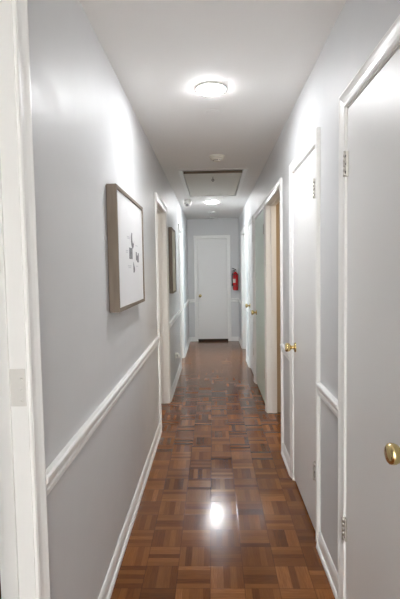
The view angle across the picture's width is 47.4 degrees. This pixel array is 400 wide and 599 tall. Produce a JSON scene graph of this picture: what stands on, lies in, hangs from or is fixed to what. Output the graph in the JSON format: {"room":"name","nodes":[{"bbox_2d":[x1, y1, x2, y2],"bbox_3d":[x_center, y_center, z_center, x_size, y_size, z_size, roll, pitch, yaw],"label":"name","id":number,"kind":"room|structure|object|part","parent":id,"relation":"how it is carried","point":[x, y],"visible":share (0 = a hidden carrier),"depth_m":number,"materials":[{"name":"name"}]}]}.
{"room":"hallway","nodes":[
{"label":"hallway","id":0,"kind":"room"},
{"bbox_2d":[27,0,188,598],"bbox_3d":[-0.439,0.004,3.110,0.090,2.414,11.980,-1,4,2],"label":"wall","id":1,"kind":"structure","parent":0,"point":[88,136],"depth_m":1.75,"materials":[{"name":"paint"}]},
{"bbox_2d":[0,0,50,598],"bbox_3d":[-0.493,0.180,0.771,0.109,2.360,0.918,-1,4,2],"label":"door","id":2,"kind":"structure","parent":1,"relation":"in","point":[24,544],"depth_m":1.17,"materials":[{"name":"white wood"}]},
{"bbox_3d":[-0.477,0.226,1.167,0.062,0.097,0.004,-1,4,2],"label":"hinge plate","id":3,"kind":"part","parent":2,"relation":"part of","materials":[{"name":"white metal"}]},
{"bbox_2d":[46,336,159,494],"bbox_3d":[-0.391,0.433,2.593,0.023,0.066,2.692,-1,4,2],"label":"chair rail","id":4,"kind":"object","parent":1,"relation":"attached to","point":[59,465],"visible":0.94,"depth_m":1.69,"materials":[{"name":"white wood"}]},
{"bbox_2d":[106,183,144,312],"bbox_3d":[-0.390,-0.258,2.488,0.050,0.590,0.795,-1,4,2],"label":"picture frame","id":5,"kind":"object","parent":1,"relation":"attached to","point":[125,239],"visible":1,"depth_m":2.27,"materials":[{"name":"brown wood"}]},
{"bbox_2d":[117,190,142,307],"bbox_3d":[-0.391,-0.258,2.488,0.038,0.556,0.761,-1,4,2],"label":"print","id":6,"kind":"object","parent":5,"relation":"attached to","point":[129,213],"depth_m":2.41,"materials":[{"name":"white paper"}]},
{"bbox_2d":[98,422,161,598],"bbox_3d":[-0.379,1.200,2.642,0.022,0.084,2.692,-1,4,2],"label":"baseboard","id":7,"kind":"structure","parent":1,"relation":"attached to","point":[111,576],"depth_m":2.41,"materials":[{"name":"white wood"}]},
{"bbox_2d":[154,192,170,429],"bbox_3d":[-0.393,0.095,4.377,0.109,2.070,0.910,-1,4,2],"label":"door","id":8,"kind":"structure","parent":1,"relation":"in","point":[161,226],"depth_m":4.75,"materials":[{"name":"white wood"}]},
{"bbox_2d":[168,227,176,293],"bbox_3d":[-0.319,-0.448,5.298,0.040,0.735,0.490,-1,4,2],"label":"picture frame","id":9,"kind":"object","parent":1,"relation":"attached to","point":[171,232],"visible":1,"depth_m":5.07,"materials":[{"name":"brown wood"}]},
{"bbox_2d":[172,230,175,290],"bbox_3d":[-0.320,-0.448,5.298,0.027,0.697,0.452,-1,4,2],"label":"print","id":10,"kind":"object","parent":9,"relation":"attached to","point":[173,231],"depth_m":5.33},
{"bbox_2d":[170,310,180,327],"bbox_3d":[-0.306,0.235,5.702,0.023,0.066,1.720,-1,4,2],"label":"chair rail","id":11,"kind":"object","parent":1,"relation":"attached to","point":[176,316],"visible":0.86,"depth_m":5.56,"materials":[{"name":"white wood"}]},
{"bbox_2d":[171,362,181,401],"bbox_3d":[-0.294,1.002,5.750,0.022,0.084,1.720,-1,4,2],"label":"baseboard","id":12,"kind":"structure","parent":1,"relation":"attached to","point":[175,382],"depth_m":5.59,"materials":[{"name":"white wood"}]},
{"bbox_2d":[178,224,184,365],"bbox_3d":[-0.323,-0.068,6.939,0.109,2.070,0.785,-1,4,2],"label":"door","id":13,"kind":"structure","parent":1,"relation":"in","point":[180,230],"depth_m":7.24,"materials":[{"name":"white wood"}]},
{"bbox_2d":[185,337,189,356],"bbox_3d":[-0.227,0.844,8.229,0.022,0.084,1.680,-1,4,2],"label":"baseboard","id":14,"kind":"structure","parent":1,"relation":"attached to","point":[188,342],"depth_m":8.22,"materials":[{"name":"white wood"}]},
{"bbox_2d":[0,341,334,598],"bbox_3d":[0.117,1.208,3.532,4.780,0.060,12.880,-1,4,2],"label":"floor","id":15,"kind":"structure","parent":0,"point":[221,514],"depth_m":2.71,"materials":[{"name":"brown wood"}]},
{"bbox_2d":[79,0,345,218],"bbox_3d":[0.074,-1.434,3.365,4.780,0.412,12.880,-1,4,2],"label":"ceiling","id":16,"kind":"structure","parent":0,"point":[265,52],"depth_m":2.31,"materials":[{"name":"paint"}]},
{"bbox_2d":[184,199,190,207],"bbox_3d":[-0.175,-1.370,6.513,0.106,0.110,0.106,-4,5,-42],"label":"dome camera","id":17,"kind":"object","parent":16,"relation":"attached to","point":[187,202],"visible":1,"depth_m":6.47,"materials":[{"name":"white plastic"}]},
{"bbox_2d":[195,81,226,95],"bbox_3d":[0.061,-1.167,2.535,0.176,0.020,0.176,-1,4,2],"label":"recessed light","id":18,"kind":"object","parent":16,"relation":"in","point":[211,88],"visible":1,"depth_m":2.50,"materials":[{"name":"white plastic"}]},
{"bbox_2d":[178,168,247,196],"bbox_3d":[0.151,-1.330,5.373,0.698,0.105,1.647,-1,4,2],"label":"attic hatch","id":19,"kind":"object","parent":16,"relation":"attached to","point":[199,182],"visible":1,"depth_m":5.09,"materials":[{"name":"white wood"}]},
{"bbox_2d":[209,154,224,161],"bbox_3d":[0.152,-1.250,4.046,0.136,0.050,0.136,-1,4,2],"label":"smoke detector","id":20,"kind":"object","parent":16,"relation":"attached to","point":[215,157],"visible":1,"depth_m":4.00,"materials":[{"name":"beige plastic"}]},
{"bbox_3d":[0.151,-1.267,4.045,0.136,0.014,0.136,-1,4,2],"label":"mounting plate","id":21,"kind":"part","parent":20,"relation":"part of","materials":[{"name":"beige plastic"}]},
{"bbox_2d":[187,218,239,336],"bbox_3d":[0.269,-0.382,9.025,1.004,2.414,0.090,-1,4,2],"label":"wall","id":22,"kind":"structure","parent":0,"point":[216,226],"depth_m":8.94,"materials":[{"name":"paint"}]},
{"bbox_2d":[193,235,230,340],"bbox_3d":[0.248,-0.217,9.005,0.720,2.088,0.152,-1,4,2],"label":"door","id":23,"kind":"structure","parent":22,"relation":"in","point":[212,261],"depth_m":8.99,"materials":[{"name":"white wood"}]},
{"bbox_2d":[231,337,238,340],"bbox_3d":[0.696,0.778,9.031,0.145,0.084,0.022,-1,4,2],"label":"baseboard","id":24,"kind":"structure","parent":22,"relation":"attached to","point":[232,338],"depth_m":9.03,"materials":[{"name":"white wood"}]},
{"bbox_2d":[232,268,237,289],"bbox_3d":[0.695,-0.399,8.901,0.111,0.439,0.125,2,5,38],"label":"fire extinguisher","id":25,"kind":"object","parent":22,"relation":"attached to","point":[235,274],"visible":1,"depth_m":8.86,"materials":[{"name":"red metal"}]},
{"bbox_2d":[276,202,280,411],"bbox_3d":[1.563,-0.073,3.812,1.687,2.414,1.300,-1,4,2],"label":"wall","id":26,"kind":"structure","parent":0,"point":[278,204],"depth_m":4.41,"materials":[{"name":"beige paint"}]},
{"bbox_2d":[238,0,399,569],"bbox_3d":[0.655,-0.012,3.079,0.090,2.414,11.980,-1,4,2],"label":"wall","id":27,"kind":"structure","parent":0,"point":[360,25],"depth_m":2.06,"materials":[{"name":"paint"}]},
{"bbox_2d":[240,226,246,354],"bbox_3d":[0.770,-0.126,7.569,0.109,2.070,1.060,-1,4,2],"label":"door","id":28,"kind":"structure","parent":27,"relation":"in","point":[243,232],"depth_m":8.02,"materials":[{"name":"white wood"}]},
{"bbox_2d":[245,216,254,374],"bbox_3d":[0.705,-0.032,6.105,0.158,2.070,0.807,-1,4,2],"label":"door","id":29,"kind":"structure","parent":27,"relation":"in","point":[250,305],"depth_m":6.20,"materials":[{"name":"white wood"}]},
{"bbox_3d":[0.711,-0.009,6.106,0.036,1.979,0.673,-1,4,2],"label":"panel","id":30,"kind":"part","parent":29,"relation":"part of","materials":[{"name":"white wood"}]},
{"bbox_2d":[251,201,264,401],"bbox_3d":[0.676,0.037,5.021,0.158,2.070,1.130,-1,4,2],"label":"door","id":31,"kind":"structure","parent":27,"relation":"in","point":[258,312],"depth_m":5.08,"materials":[{"name":"white wood"}]},
{"bbox_3d":[0.681,0.060,5.022,0.036,1.979,0.996,-1,4,2],"label":"panel","id":32,"kind":"part","parent":31,"relation":"part of","materials":[{"name":"white wood"}]},
{"bbox_2d":[264,178,283,450],"bbox_3d":[0.671,0.106,3.928,0.109,2.070,1.050,-1,4,2],"label":"door frame","id":33,"kind":"structure","parent":27,"relation":"in","point":[274,197],"depth_m":4.37,"materials":[{"name":"white wood"}]},
{"bbox_2d":[280,344,289,360],"bbox_3d":[0.608,0.376,3.226,0.023,0.066,0.388,-1,4,2],"label":"chair rail","id":34,"kind":"object","parent":27,"relation":"attached to","point":[287,354],"visible":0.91,"depth_m":3.23,"materials":[{"name":"white wood"}]},
{"bbox_2d":[281,443,289,475],"bbox_3d":[0.621,1.143,3.275,0.022,0.084,0.388,-1,4,2],"label":"baseboard","id":35,"kind":"structure","parent":27,"relation":"attached to","point":[284,453],"depth_m":3.27,"materials":[{"name":"white wood"}]},
{"bbox_2d":[285,127,319,544],"bbox_3d":[0.611,0.190,2.623,0.158,2.070,0.792,-1,4,2],"label":"door","id":36,"kind":"structure","parent":27,"relation":"in","point":[303,345],"depth_m":2.56,"materials":[{"name":"white wood"}]},
{"bbox_3d":[0.574,0.304,2.896,0.066,0.062,0.062,-1,4,2],"label":"knob","id":37,"kind":"part","parent":36,"relation":"part of","materials":[{"name":"gold metal"}]},
{"bbox_3d":[0.616,0.213,2.624,0.036,1.979,0.658,-1,4,2],"label":"panel","id":38,"kind":"part","parent":36,"relation":"part of","materials":[{"name":"white wood"}]},
{"bbox_2d":[316,531,336,598],"bbox_3d":[0.589,1.218,2.103,0.022,0.084,0.378,-1,4,2],"label":"baseboard","id":39,"kind":"structure","parent":27,"relation":"attached to","point":[329,567],"depth_m":2.09,"materials":[{"name":"white wood"}]},
{"bbox_2d":[316,382,337,417],"bbox_3d":[0.576,0.451,2.054,0.023,0.066,0.378,-1,4,2],"label":"chair rail","id":40,"kind":"object","parent":27,"relation":"attached to","point":[324,393],"visible":0.91,"depth_m":2.04,"materials":[{"name":"white wood"}]},
{"bbox_2d":[337,15,399,598],"bbox_3d":[0.579,0.264,1.456,0.158,2.070,0.792,-1,4,2],"label":"door","id":41,"kind":"structure","parent":27,"relation":"in","point":[368,562],"depth_m":1.51,"materials":[{"name":"white wood"}]},
{"bbox_3d":[0.528,0.409,1.207,0.066,0.062,0.062,-1,4,2],"label":"knob","id":42,"kind":"part","parent":41,"relation":"part of","materials":[{"name":"gold metal"}]}
]}

